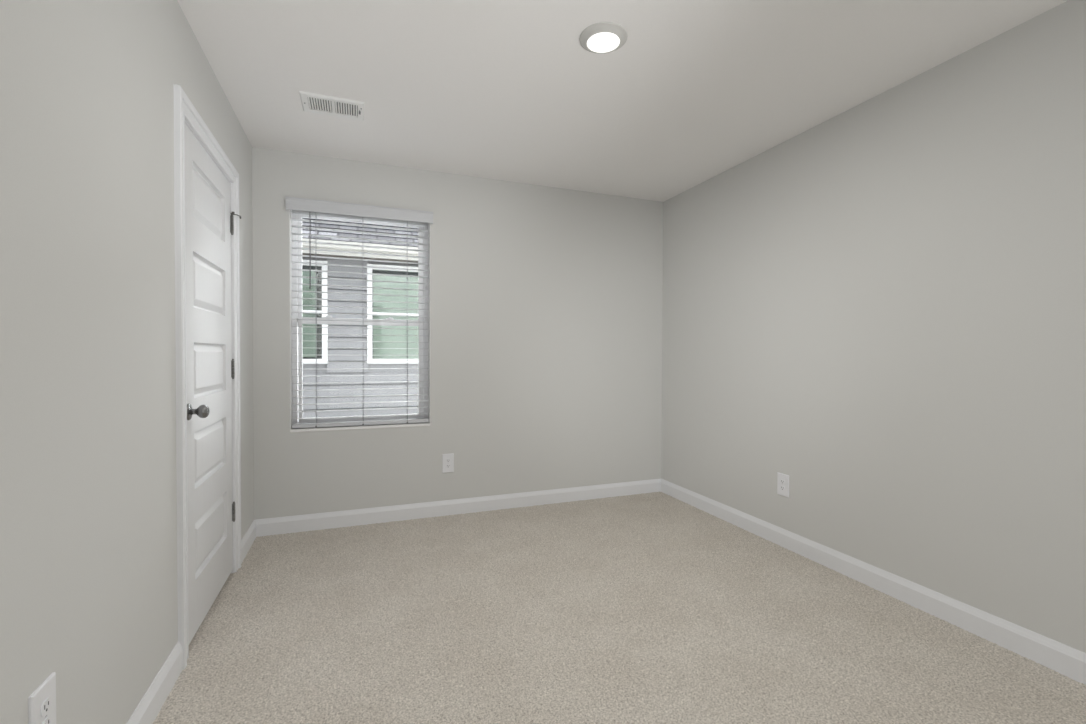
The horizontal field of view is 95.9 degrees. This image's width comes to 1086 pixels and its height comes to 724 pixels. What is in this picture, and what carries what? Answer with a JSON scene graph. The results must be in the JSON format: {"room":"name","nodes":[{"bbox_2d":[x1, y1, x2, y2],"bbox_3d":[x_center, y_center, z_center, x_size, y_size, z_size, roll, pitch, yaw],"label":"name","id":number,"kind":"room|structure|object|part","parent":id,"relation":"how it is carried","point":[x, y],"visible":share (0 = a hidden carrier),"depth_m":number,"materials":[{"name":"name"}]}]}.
{"room":"empty bedroom","nodes":[
{"label":"empty bedroom","id":0,"kind":"room"},
{"bbox_2d":[0,0,253,723],"bbox_3d":[-1.100,-0.076,1.003,0.120,2.460,4.656,0,1,-21],"label":"wall","id":1,"kind":"structure","parent":0,"point":[89,593],"depth_m":1.21,"materials":[{"name":"grey paint"}]},
{"bbox_2d":[28,672,55,723],"bbox_3d":[-1.035,0.735,1.016,0.009,0.136,0.083,0,1,-21],"label":"wall outlet","id":2,"kind":"object","parent":1,"relation":"attached to","point":[42,702],"visible":1,"depth_m":1.01,"materials":[{"name":"white plastic"}]},
{"bbox_2d":[40,697,50,716],"bbox_3d":[-1.032,0.716,1.016,0.003,0.027,0.034,0,1,-21],"label":"receptacle","id":3,"kind":"object","parent":2,"relation":"attached to","point":[45,702],"depth_m":1.01,"materials":[{"name":"white plastic"}]},
{"bbox_2d":[42,716,51,723],"bbox_3d":[-1.032,0.755,1.017,0.003,0.027,0.034,0,1,-21],"label":"receptacle","id":4,"kind":"object","parent":2,"relation":"attached to","point":[45,719],"depth_m":1.02,"materials":[{"name":"white plastic"}]},
{"bbox_2d":[127,641,182,723],"bbox_3d":[-0.770,1.099,0.326,0.014,0.117,3.119,0,1,-21],"label":"baseboard","id":5,"kind":"structure","parent":1,"relation":"attached to","point":[149,707],"depth_m":1.58,"materials":[{"name":"white paint"}]},
{"bbox_2d":[174,84,240,669],"bbox_3d":[-1.512,0.063,2.190,0.188,2.127,0.925,0,1,-21],"label":"door","id":6,"kind":"structure","parent":1,"relation":"in","point":[206,182],"depth_m":2.11,"materials":[{"name":"white paint"}]},
{"bbox_3d":[-1.339,0.193,1.911,0.060,0.054,0.054,0,1,-21],"label":"knob","id":7,"kind":"part","parent":6,"relation":"part of","materials":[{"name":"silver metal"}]},
{"bbox_3d":[-1.506,0.087,2.192,0.038,2.011,0.762,0,1,-21],"label":"panel","id":8,"kind":"part","parent":6,"relation":"part of","materials":[{"name":"white paint"}]},
{"bbox_2d":[241,520,255,563],"bbox_3d":[-1.731,1.057,2.870,0.014,0.117,0.472,0,1,-21],"label":"baseboard","id":9,"kind":"structure","parent":1,"relation":"attached to","point":[249,537],"depth_m":2.86,"materials":[{"name":"white paint"}]},
{"bbox_2d":[252,147,662,519],"bbox_3d":[-0.435,-0.115,3.683,3.259,2.460,0.170,0,1,-21],"label":"wall","id":10,"kind":"structure","parent":0,"point":[546,303],"depth_m":3.62,"materials":[{"name":"grey paint"}]},
{"bbox_2d":[289,210,429,431],"bbox_3d":[-1.227,-0.289,3.343,0.886,1.477,0.102,0,1,-21],"label":"trim","id":11,"kind":"structure","parent":10,"relation":"attached to","point":[290,212],"depth_m":3.20,"materials":[{"name":"white paint"}]},
{"bbox_2d":[292,213,427,423],"bbox_3d":[-1.254,-0.296,3.416,0.880,1.459,0.070,0,1,-21],"label":"window","id":12,"kind":"structure","parent":10,"relation":"in","point":[297,356],"depth_m":3.36,"materials":[{"name":"white plastic"}]},
{"bbox_2d":[286,197,432,427],"bbox_3d":[-1.214,-0.307,3.309,0.918,1.475,0.108,0,1,-21],"label":"window blind","id":13,"kind":"object","parent":12,"relation":"attached to","point":[309,207],"visible":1,"depth_m":3.29,"materials":[{"name":"grey plastic"}]},
{"bbox_3d":[-1.496,-0.278,3.233,0.006,1.408,0.054,0,1,-21],"label":"ladder cord","id":14,"kind":"part","parent":13,"relation":"part of","materials":[{"name":"white fabric"}]},
{"bbox_3d":[-1.226,0.416,3.346,0.870,0.024,0.048,0,1,-21],"label":"rail","id":15,"kind":"part","parent":13,"relation":"part of","materials":[{"name":"white plastic"}]},
{"bbox_3d":[-1.225,-0.278,3.335,0.006,1.408,0.054,0,1,-21],"label":"ladder cord","id":16,"kind":"part","parent":13,"relation":"part of","materials":[{"name":"white fabric"}]},
{"bbox_3d":[-0.952,-0.279,3.438,0.006,1.408,0.054,0,1,-21],"label":"ladder cord","id":17,"kind":"part","parent":13,"relation":"part of","materials":[{"name":"white fabric"}]},
{"bbox_3d":[-1.257,-0.632,3.422,0.820,0.728,0.024,0,1,-21],"label":"sash","id":18,"kind":"part","parent":12,"relation":"part of","materials":[{"name":"white plastic"}]},
{"bbox_3d":[-1.250,0.050,3.406,0.814,0.699,0.026,0,1,-21],"label":"sash","id":19,"kind":"part","parent":12,"relation":"part of","materials":[{"name":"white plastic"}]},
{"bbox_2d":[291,422,429,431],"bbox_3d":[-1.229,0.443,3.353,0.880,0.017,0.104,0,1,-21],"label":"window sill","id":20,"kind":"structure","parent":10,"relation":"attached to","point":[423,423],"depth_m":3.30,"materials":[{"name":"white paint"}]},
{"bbox_2d":[442,453,453,472],"bbox_3d":[-0.680,0.725,3.509,0.082,0.134,0.009,0,1,-21],"label":"wall outlet","id":21,"kind":"object","parent":10,"relation":"attached to","point":[447,459],"visible":1,"depth_m":3.51,"materials":[{"name":"white plastic"}]},
{"bbox_2d":[255,479,660,536],"bbox_3d":[-0.406,1.050,3.615,3.019,0.117,0.014,0,1,-21],"label":"baseboard","id":22,"kind":"structure","parent":10,"relation":"attached to","point":[338,519],"depth_m":3.49,"materials":[{"name":"white paint"}]},
{"bbox_2d":[153,492,1085,723],"bbox_3d":[0.341,1.133,1.503,3.149,0.004,4.534,0,1,-21],"label":"floor","id":23,"kind":"structure","parent":0,"point":[654,607],"depth_m":1.99,"materials":[{"name":"beige carpet"}]},
{"bbox_2d":[177,0,1067,201],"bbox_3d":[0.396,-1.408,1.476,3.319,0.200,4.826,0,1,-21],"label":"ceiling","id":24,"kind":"structure","parent":0,"point":[506,90],"depth_m":2.23,"materials":[{"name":"paint"}]},
{"bbox_2d":[299,91,363,120],"bbox_3d":[-1.090,-1.320,2.546,0.301,0.020,0.202,0,1,-21],"label":"ceiling vent","id":25,"kind":"object","parent":24,"relation":"in","point":[311,102],"visible":1,"depth_m":2.53,"materials":[{"name":"white metal"}]},
{"bbox_2d":[579,22,627,53],"bbox_3d":[0.245,-1.304,1.990,0.194,0.026,0.194,0,1,-21],"label":"recessed light","id":26,"kind":"object","parent":24,"relation":"in","point":[601,37],"visible":1,"depth_m":1.96,"materials":[{"name":"white"}]},
{"bbox_2d":[661,0,1085,652],"bbox_3d":[1.836,-0.082,2.111,0.120,2.460,4.656,0,1,-21],"label":"wall","id":27,"kind":"structure","parent":0,"point":[880,308],"depth_m":2.25,"materials":[{"name":"grey paint"}]},
{"bbox_2d":[777,472,788,497],"bbox_3d":[1.449,0.742,2.959,0.009,0.132,0.084,0,1,-21],"label":"wall outlet","id":28,"kind":"object","parent":27,"relation":"attached to","point":[782,479],"visible":1,"depth_m":2.95,"materials":[{"name":"white plastic"}]},
{"bbox_2d":[661,479,1085,684],"bbox_3d":[1.794,1.082,2.040,0.014,0.117,4.516,0,1,-21],"label":"baseboard","id":29,"kind":"structure","parent":27,"relation":"attached to","point":[1070,662],"depth_m":2.25,"materials":[{"name":"white paint"}]},
{"label":"outside","id":30,"kind":"structure","parent":0,"visible":0},
{"bbox_3d":[-3.134,1.689,8.309,18.000,0.150,10.294,0,1,-21],"label":"ground","id":31,"kind":"structure","parent":30,"visible":0},
{"bbox_2d":[302,217,418,417],"bbox_3d":[-4.465,-0.439,7.011,8.600,4.361,3.944,0,1,-21],"label":"house","id":32,"kind":"structure","parent":31,"relation":"on","point":[332,359],"depth_m":6.13,"materials":[{"name":"grey"}]},
{"bbox_2d":[302,271,316,356],"bbox_3d":[-3.123,-0.593,5.923,0.705,1.067,0.019,0,1,-21],"label":"window","id":33,"kind":"structure","parent":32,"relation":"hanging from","point":[308,339],"depth_m":6.01,"materials":[{"name":"glass"}]},
{"bbox_2d":[373,275,417,358],"bbox_3d":[-1.835,-0.586,6.409,0.735,1.087,0.019,0,1,-21],"label":"window","id":34,"kind":"structure","parent":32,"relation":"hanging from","point":[378,334],"depth_m":6.37,"materials":[{"name":"glass"}]}
]}

